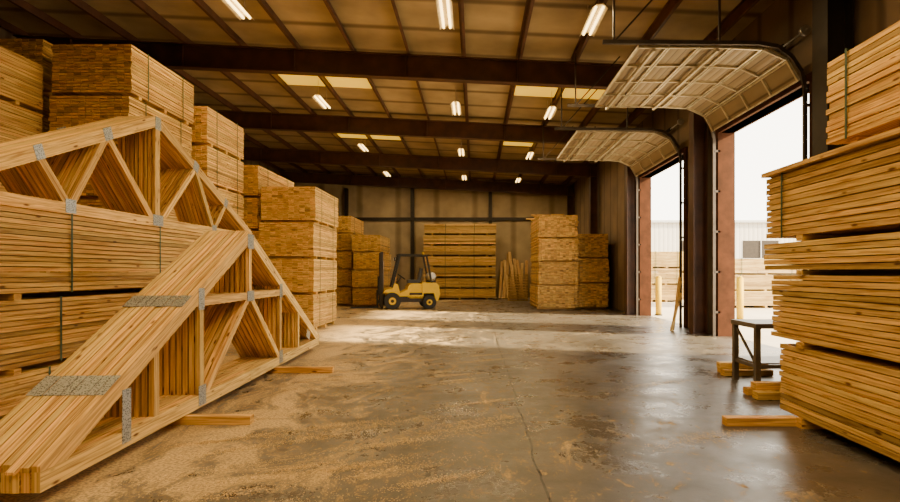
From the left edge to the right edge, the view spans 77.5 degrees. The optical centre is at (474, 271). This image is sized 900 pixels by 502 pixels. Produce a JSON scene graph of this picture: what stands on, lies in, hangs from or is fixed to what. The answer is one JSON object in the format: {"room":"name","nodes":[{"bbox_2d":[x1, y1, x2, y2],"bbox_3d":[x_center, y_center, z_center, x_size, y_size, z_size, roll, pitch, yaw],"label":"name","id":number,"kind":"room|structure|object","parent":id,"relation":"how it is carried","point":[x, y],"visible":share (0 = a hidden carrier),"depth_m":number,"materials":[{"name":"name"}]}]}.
{"room":"lumber warehouse","nodes":[
{"label":"lumber warehouse","id":0,"kind":"room"},
{"bbox_2d":[0,27,278,174],"bbox_3d":[-12.150,-2.450,15.000,0.300,8.100,40.000,0,0,0],"label":"wall","id":1,"kind":"structure","parent":0,"point":[4,34],"depth_m":29.47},
{"bbox_2d":[0,0,775,183],"bbox_3d":[-2.850,-5.987,15.000,18.900,1.007,40.600,0,0,0],"label":"ceiling","id":2,"kind":"structure","parent":0,"point":[492,27],"depth_m":14.37,"materials":[{"name":"metal"}]},
{"bbox_2d":[221,0,253,19],"bbox_3d":[-4.900,-5.715,11.400,0.320,0.600,1.300,0,0,0],"label":"fluorescent light fixture","id":3,"kind":"object","parent":2,"relation":"hanging from","point":[234,6],"visible":1,"depth_m":11.62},
{"bbox_2d":[278,74,324,85],"bbox_3d":[-5.375,-6.040,16.900,1.350,0.090,2.400,0,0,0],"label":"skylight panel","id":4,"kind":"object","parent":2,"relation":"attached to","point":[289,79],"visible":0.21,"depth_m":17.61,"materials":[{"name":"beige plastic"}]},
{"bbox_2d":[312,90,331,108],"bbox_3d":[-4.900,-5.715,18.000,0.320,0.600,1.300,0,0,0],"label":"fluorescent light fixture","id":5,"kind":"object","parent":2,"relation":"hanging from","point":[322,103],"visible":1,"depth_m":17.95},
{"bbox_2d":[326,77,371,88],"bbox_3d":[-3.925,-5.971,16.900,1.350,0.090,2.400,0,0,0],"label":"skylight panel","id":6,"kind":"object","parent":2,"relation":"attached to","point":[334,81],"visible":0.21,"depth_m":17.61,"materials":[{"name":"beige plastic"}]},
{"bbox_2d":[338,134,367,138],"bbox_3d":[-5.375,-6.040,24.000,1.350,0.090,2.400,0,0,0],"label":"skylight panel","id":7,"kind":"object","parent":2,"relation":"attached to","point":[340,135],"visible":0.21,"depth_m":24.85,"materials":[{"name":"yellow plastic"}]},
{"bbox_2d":[357,143,369,151],"bbox_3d":[-4.900,-5.715,24.600,0.320,0.600,1.300,0,0,0],"label":"fluorescent light fixture","id":8,"kind":"object","parent":2,"relation":"hanging from","point":[361,146],"visible":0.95,"depth_m":24.51,"materials":[{"name":"white plastic"}]},
{"bbox_2d":[370,135,400,139],"bbox_3d":[-3.925,-5.971,24.000,1.350,0.090,2.400,0,0,0],"label":"skylight panel","id":9,"kind":"object","parent":2,"relation":"attached to","point":[372,136],"visible":0.21,"depth_m":24.84,"materials":[{"name":"yellow plastic"}]},
{"bbox_2d":[382,167,390,176],"bbox_3d":[-4.900,-5.715,31.200,0.320,0.600,1.300,0,0,0],"label":"fluorescent light fixture","id":10,"kind":"object","parent":2,"relation":"hanging from","point":[385,172],"visible":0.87,"depth_m":31.10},
{"bbox_2d":[436,0,454,29],"bbox_3d":[-0.600,-5.509,11.400,0.320,0.600,1.300,0,0,0],"label":"fluorescent light fixture","id":11,"kind":"object","parent":2,"relation":"hanging from","point":[444,7],"visible":1,"depth_m":11.37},
{"bbox_2d":[451,101,461,115],"bbox_3d":[-0.600,-5.509,18.000,0.320,0.600,1.300,0,0,0],"label":"fluorescent light fixture","id":12,"kind":"object","parent":2,"relation":"hanging from","point":[455,105],"visible":1,"depth_m":17.94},
{"bbox_2d":[457,142,464,155],"bbox_3d":[-0.600,-5.509,24.600,0.320,0.600,1.300,0,0,0],"label":"fluorescent light fixture","id":13,"kind":"object","parent":2,"relation":"hanging from","point":[461,151],"visible":0.95,"depth_m":24.55,"materials":[{"name":"white plastic"}]},
{"bbox_2d":[461,171,466,179],"bbox_3d":[-0.600,-5.509,31.200,0.320,0.600,1.300,0,0,0],"label":"fluorescent light fixture","id":14,"kind":"object","parent":2,"relation":"hanging from","point":[464,176],"visible":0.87,"depth_m":31.23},
{"bbox_2d":[503,142,532,145],"bbox_3d":[1.875,-5.692,24.000,1.350,0.090,2.400,0,0,0],"label":"skylight panel","id":15,"kind":"object","parent":2,"relation":"attached to","point":[504,143],"visible":0.21,"depth_m":24.84,"materials":[{"name":"yellow plastic"}]},
{"bbox_2d":[525,146,534,159],"bbox_3d":[2.400,-5.365,24.600,0.320,0.600,1.300,0,0,0],"label":"fluorescent light fixture","id":16,"kind":"object","parent":2,"relation":"hanging from","point":[530,154],"visible":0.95,"depth_m":24.52,"materials":[{"name":"white plastic"}]},
{"bbox_2d":[514,86,557,96],"bbox_3d":[1.875,-5.692,16.900,1.350,0.090,2.400,0,0,0],"label":"skylight panel","id":17,"kind":"object","parent":2,"relation":"attached to","point":[519,90],"visible":0.21,"depth_m":17.61,"materials":[{"name":"beige plastic"}]},
{"bbox_2d":[542,100,557,119],"bbox_3d":[2.400,-5.365,18.000,0.320,0.600,1.300,0,0,0],"label":"fluorescent light fixture","id":18,"kind":"object","parent":2,"relation":"hanging from","point":[551,110],"visible":1,"depth_m":17.93,"materials":[{"name":"white plastic"}]},
{"bbox_2d":[560,88,604,98],"bbox_3d":[3.325,-5.623,16.900,1.350,0.090,2.400,0,0,0],"label":"skylight panel","id":19,"kind":"object","parent":2,"relation":"attached to","point":[568,92],"visible":0.21,"depth_m":17.61,"materials":[{"name":"beige plastic"}]},
{"bbox_2d":[579,0,607,36],"bbox_3d":[2.400,-5.365,11.400,0.320,0.600,1.300,0,0,0],"label":"fluorescent light fixture","id":20,"kind":"object","parent":2,"relation":"hanging from","point":[598,11],"visible":1,"depth_m":11.30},
{"bbox_2d":[285,170,572,297],"bbox_3d":[-2.950,-2.450,35.150,18.700,8.100,0.300,0,0,0],"label":"wall","id":21,"kind":"structure","parent":0,"point":[513,237],"depth_m":35.00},
{"bbox_2d":[0,298,899,501],"bbox_3d":[-2.950,1.700,15.150,18.700,0.200,40.300,0,0,0],"label":"floor","id":22,"kind":"structure","parent":0,"point":[574,360],"depth_m":5.65,"materials":[{"name":"concrete"}]},
{"bbox_2d":[0,46,43,292],"bbox_3d":[-9.139,-1.133,8.022,2.199,5.465,4.929,0,0,0],"label":"stack","id":23,"kind":"object","parent":22,"relation":"on","point":[21,79],"visible":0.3,"depth_m":9.92,"materials":[{"name":"beige wood"}]},
{"bbox_2d":[0,39,59,292],"bbox_3d":[-9.252,-1.458,12.000,2.015,6.115,2.476,0,0,0],"label":"stack","id":24,"kind":"object","parent":22,"relation":"on","point":[39,51],"visible":0.05,"depth_m":10.82,"materials":[{"name":"beige wood"}]},
{"bbox_2d":[0,206,201,419],"bbox_3d":[-5.675,0.448,6.401,1.598,2.305,7.645,0,0,0],"label":"stack","id":25,"kind":"object","parent":22,"relation":"on","point":[106,263],"visible":0.52,"depth_m":6.66,"materials":[{"name":"beige wood"}]},
{"bbox_2d":[0,116,251,233],"bbox_3d":[-5.285,-1.580,8.784,0.620,1.740,7.481,0,0,0],"label":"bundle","id":26,"kind":"object","parent":25,"relation":"on","point":[149,174],"visible":0.88,"depth_m":8.14,"materials":[{"name":"beige wood"}]},
{"bbox_2d":[49,44,193,291],"bbox_3d":[-7.249,-1.357,11.715,1.591,5.915,2.440,0,0,0],"label":"stack","id":27,"kind":"object","parent":22,"relation":"on","point":[93,82],"visible":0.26,"depth_m":10.58,"materials":[{"name":"beige wood"}]},
{"bbox_2d":[187,106,243,219],"bbox_3d":[-7.096,-1.133,14.028,1.907,5.465,2.149,0,0,0],"label":"stack","id":28,"kind":"object","parent":22,"relation":"on","point":[217,143],"visible":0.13,"depth_m":13.72,"materials":[{"name":"beige wood"}]},
{"bbox_2d":[168,366,333,424],"bbox_3d":[-2.975,1.552,7.400,1.450,0.090,3.100,0,0,0],"label":"blocks","id":29,"kind":"object","parent":22,"relation":"on","point":[189,419],"visible":0.64,"depth_m":5.85},
{"bbox_2d":[0,231,318,493],"bbox_3d":[-3.404,0.465,7.703,0.620,2.070,7.935,0,0,-2],"label":"bundle","id":30,"kind":"object","parent":29,"relation":"on","point":[157,361],"visible":1,"depth_m":5.77,"materials":[{"name":"beige wood"}]},
{"bbox_2d":[241,165,293,243],"bbox_3d":[-6.637,-0.657,16.681,1.652,4.515,3.072,0,0,0],"label":"stack","id":31,"kind":"object","parent":22,"relation":"on","point":[256,177],"visible":0.13,"depth_m":15.18,"materials":[{"name":"beige wood"}]},
{"bbox_2d":[259,187,338,330],"bbox_3d":[-5.003,-0.347,16.156,1.543,3.895,2.614,0,0,0],"label":"stack","id":32,"kind":"object","parent":22,"relation":"on","point":[298,235],"visible":0.8,"depth_m":14.96,"materials":[{"name":"brown wood"}]},
{"bbox_2d":[324,216,363,304],"bbox_3d":[-6.734,-0.532,27.996,1.832,4.265,3.097,0,0,0],"label":"stack","id":33,"kind":"object","parent":22,"relation":"on","point":[348,226],"visible":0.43,"depth_m":26.51,"materials":[{"name":"brown wood"}]},
{"bbox_2d":[344,188,348,215],"bbox_3d":[-8.000,-1.800,34.850,0.200,6.800,0.260,0,0,0],"label":"steel column","id":34,"kind":"structure","parent":22,"relation":"on","point":[346,190],"depth_m":34.72,"materials":[{"name":"brown metal"}]},
{"bbox_2d":[352,235,390,306],"bbox_3d":[-4.950,-0.058,27.050,1.418,3.315,2.945,0,0,0],"label":"stack","id":35,"kind":"object","parent":22,"relation":"on","point":[366,249],"visible":0.8,"depth_m":25.61,"materials":[{"name":"brown wood"}]},
{"bbox_2d":[350,252,439,309],"bbox_3d":[-3.503,0.357,24.461,3.784,2.486,1.474,0,0,-13],"label":"forklift","id":36,"kind":"object","parent":22,"relation":"on","point":[427,293],"visible":1,"depth_m":24.11,"materials":[{"name":"yellow paint"}]},
{"bbox_2d":[410,188,413,279],"bbox_3d":[-3.900,-1.800,34.850,0.200,6.800,0.260,0,0,0],"label":"steel column","id":37,"kind":"structure","parent":22,"relation":"on","point":[411,189],"depth_m":34.72,"materials":[{"name":"brown metal"}]},
{"bbox_2d":[355,217,533,220],"bbox_3d":[-3.000,-3.300,34.930,17.800,0.200,0.120,0,0,0],"label":"beam","id":38,"kind":"structure","parent":37,"relation":"attached to","point":[359,218],"depth_m":34.87,"materials":[{"name":"metal"}]},
{"bbox_2d":[98,352,755,501],"bbox_3d":[0.199,1.591,7.055,6.016,0.015,8.088,0,0,0],"label":"scattered sawdust","id":39,"kind":"object","parent":22,"relation":"on","point":[485,401],"visible":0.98,"depth_m":5.18},
{"bbox_2d":[423,224,495,298],"bbox_3d":[-0.886,-0.608,33.408,4.272,4.415,1.704,0,0,0],"label":"stack","id":40,"kind":"object","parent":22,"relation":"on","point":[435,234],"visible":0.92,"depth_m":32.61,"materials":[{"name":"brown wood"}]},
{"bbox_2d":[489,192,491,287],"bbox_3d":[0.950,-1.800,34.850,0.200,6.800,0.260,0,0,0],"label":"steel column","id":41,"kind":"structure","parent":22,"relation":"on","point":[490,193],"depth_m":34.72,"materials":[{"name":"brown metal"}]},
{"bbox_2d":[498,252,527,298],"bbox_3d":[2.344,0.172,33.948,1.888,2.848,1.783,0,0,0],"label":"leaning boards","id":42,"kind":"object","parent":22,"relation":"on","point":[513,268],"visible":0.64,"depth_m":34.28,"materials":[{"name":"brown wood"}]},
{"bbox_2d":[507,274,527,300],"bbox_3d":[2.400,0.865,31.500,1.100,1.469,1.000,0,0,0],"label":"wooden pallet","id":43,"kind":"object","parent":22,"relation":"on","point":[517,293],"visible":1,"depth_m":31.18,"materials":[{"name":"brown wood"}]},
{"bbox_2d":[529,215,578,308],"bbox_3d":[3.491,-0.407,25.294,1.744,4.015,3.564,0,0,0],"label":"stack","id":44,"kind":"object","parent":22,"relation":"on","point":[554,243],"visible":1,"depth_m":23.61,"materials":[{"name":"brown wood"}]},
{"bbox_2d":[526,214,563,220],"bbox_3d":[3.135,-2.485,25.400,1.531,0.095,2.540,0,0,0],"label":"boards","id":45,"kind":"object","parent":44,"relation":"on","point":[533,215],"visible":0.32,"depth_m":24.43,"materials":[{"name":"beige wood"}]},
{"bbox_2d":[567,188,573,214],"bbox_3d":[5.820,-1.750,34.200,0.440,6.700,0.400,0,0,0],"label":"steel column","id":46,"kind":"structure","parent":22,"relation":"on","point":[570,199],"depth_m":34.19,"materials":[{"name":"brown metal"}]},
{"bbox_2d":[279,171,572,195],"bbox_3d":[-2.985,-5.398,34.200,17.930,1.471,0.240,0,0,0],"label":"beam","id":47,"kind":"structure","parent":46,"relation":"on","point":[296,177],"depth_m":34.19,"materials":[{"name":"brown metal"}]},
{"bbox_2d":[565,234,609,308],"bbox_3d":[5.072,-0.033,25.782,1.447,3.265,3.373,0,0,0],"label":"stack","id":48,"kind":"object","parent":22,"relation":"on","point":[592,293],"visible":0.79,"depth_m":24.19,"materials":[{"name":"brown wood"}]},
{"bbox_2d":[589,168,597,272],"bbox_3d":[5.820,-1.750,27.500,0.440,6.700,0.400,0,0,0],"label":"steel column","id":49,"kind":"structure","parent":22,"relation":"on","point":[593,181],"depth_m":27.49,"materials":[{"name":"brown metal"}]},
{"bbox_2d":[241,147,596,176],"bbox_3d":[-2.985,-5.398,27.500,17.930,1.471,0.240,0,0,0],"label":"beam","id":50,"kind":"structure","parent":49,"relation":"on","point":[250,154],"depth_m":27.49,"materials":[{"name":"brown metal"}]},
{"bbox_2d":[624,163,635,314],"bbox_3d":[5.820,-1.750,20.900,0.440,6.700,0.400,0,0,0],"label":"steel column","id":51,"kind":"structure","parent":22,"relation":"on","point":[630,182],"depth_m":20.89,"materials":[{"name":"brown metal"}]},
{"bbox_2d":[214,110,575,143],"bbox_3d":[-2.985,-5.398,20.900,17.930,1.471,0.240,0,0,0],"label":"beam","id":52,"kind":"structure","parent":51,"relation":"on","point":[245,119],"depth_m":20.89,"materials":[{"name":"brown metal"}]},
{"bbox_2d":[670,277,681,330],"bbox_3d":[5.430,0.862,15.170,0.399,1.457,0.440,0,0,0],"label":"leaning boards","id":53,"kind":"object","parent":22,"relation":"on","point":[678,294],"visible":1,"depth_m":15.11,"materials":[{"name":"brown wood"}]},
{"bbox_2d":[687,111,709,333],"bbox_3d":[5.820,-1.750,14.600,0.440,6.700,0.400,0,0,0],"label":"steel column","id":54,"kind":"structure","parent":22,"relation":"on","point":[698,127],"depth_m":14.59,"materials":[{"name":"brown metal"}]},
{"bbox_2d":[13,35,623,89],"bbox_3d":[-2.985,-5.398,14.600,17.930,1.471,0.240,0,0,0],"label":"beam","id":55,"kind":"structure","parent":54,"relation":"on","point":[181,56],"depth_m":14.59,"materials":[{"name":"brown metal"}]},
{"bbox_2d":[0,0,759,184],"bbox_3d":[-3.200,-5.835,15.000,17.530,1.060,40.000,0,0,0],"label":"roof purlins","id":56,"kind":"object","parent":55,"relation":"on","point":[744,6],"depth_m":14.22,"materials":[{"name":"brown metal"}]},
{"bbox_2d":[716,361,781,399],"bbox_3d":[4.054,1.505,7.979,0.830,0.178,2.151,0,0,10],"label":"timber offcuts","id":57,"kind":"object","parent":22,"relation":"on","point":[759,390],"visible":0.64,"depth_m":7.24,"materials":[{"name":"brown wood"}]},
{"bbox_2d":[731,319,781,380],"bbox_3d":[4.400,1.125,8.000,1.150,0.940,0.750,0,0,0],"label":"workbench","id":58,"kind":"object","parent":22,"relation":"on","point":[754,360],"visible":0.41,"depth_m":7.91,"materials":[{"name":"brown wood"}]},
{"bbox_2d":[722,21,899,461],"bbox_3d":[3.740,-0.278,3.822,2.269,3.755,5.285,0,0,0],"label":"stack","id":59,"kind":"object","parent":22,"relation":"on","point":[841,205],"visible":1,"depth_m":5.16,"materials":[{"name":"brown wood"}]},
{"bbox_2d":[812,0,853,156],"bbox_3d":[5.750,-1.750,9.000,0.500,6.700,0.500,0,0,0],"label":"steel column","id":60,"kind":"structure","parent":22,"relation":"on","point":[832,20],"depth_m":8.99,"materials":[{"name":"brown metal"}]},
{"bbox_2d":[573,0,899,333],"bbox_3d":[6.250,-2.025,15.000,0.300,7.250,40.000,0,0,0],"label":"wall","id":61,"kind":"structure","parent":0,"point":[782,20],"depth_m":14.57,"materials":[{"name":"brown metal"}]},
{"bbox_2d":[538,88,683,326],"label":"door","id":62,"kind":"structure","parent":61,"relation":"in","point":[627,146],"depth_m":17.76,"materials":[{"name":"metal"}]},
{"bbox_2d":[639,147,687,327],"bbox_3d":[6.240,-0.970,18.350,0.420,5.240,4.600,0,0,0],"label":"door frame","id":63,"kind":"structure","parent":61,"relation":"attached to","point":[644,183],"depth_m":20.49,"materials":[{"name":"orange metal"}]},
{"bbox_2d":[567,0,810,335],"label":"door","id":64,"kind":"structure","parent":61,"relation":"in","point":[696,76],"depth_m":11.42,"materials":[{"name":"metal"}]},
{"bbox_2d":[715,72,811,336],"bbox_3d":[6.240,-0.970,12.000,0.420,5.240,4.100,0,0,0],"label":"door frame","id":65,"kind":"structure","parent":61,"relation":"attached to","point":[725,142],"depth_m":13.89,"materials":[{"name":"orange metal"}]},
{"label":"outside","id":66,"kind":"structure","parent":0,"visible":0},
{"bbox_2d":[651,300,799,348],"bbox_3d":[63.200,1.720,55.000,113.600,0.200,190.000,0,0,0],"label":"ground","id":67,"kind":"structure","parent":66,"point":[750,312],"depth_m":20.39,"materials":[{"name":"concrete"}]},
{"bbox_2d":[655,276,661,315],"bbox_3d":[6.850,0.880,20.900,0.276,1.480,0.280,0,0,0],"label":"bollard","id":68,"kind":"object","parent":67,"relation":"on","point":[658,279],"visible":1,"depth_m":20.81,"materials":[{"name":"metal"}]},
{"bbox_2d":[651,251,682,301],"bbox_3d":[10.255,0.242,31.507,2.185,2.715,3.061,0,0,0],"label":"stack","id":69,"kind":"object","parent":67,"relation":"on","point":[665,265],"visible":0.38,"depth_m":30.01,"materials":[{"name":"beige wood"}]},
{"bbox_2d":[651,220,797,274],"bbox_3d":[32.000,-1.500,56.900,36.400,6.200,14.400,0,0,0],"label":"neighbouring building","id":70,"kind":"structure","parent":67,"relation":"on","point":[750,235],"depth_m":50.00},
{"bbox_2d":[736,276,743,318],"bbox_3d":[8.800,0.880,18.600,0.276,1.480,0.280,0,0,0],"label":"bollard","id":71,"kind":"object","parent":67,"relation":"on","point":[739,280],"visible":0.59,"depth_m":18.53,"materials":[{"name":"metal"}]},
{"bbox_2d":[735,258,795,307],"bbox_3d":[13.013,0.492,26.518,4.081,2.215,3.085,0,0,0],"label":"stack","id":72,"kind":"object","parent":67,"relation":"on","point":[757,281],"visible":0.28,"depth_m":25.03,"materials":[{"name":"beige wood"}]}
]}

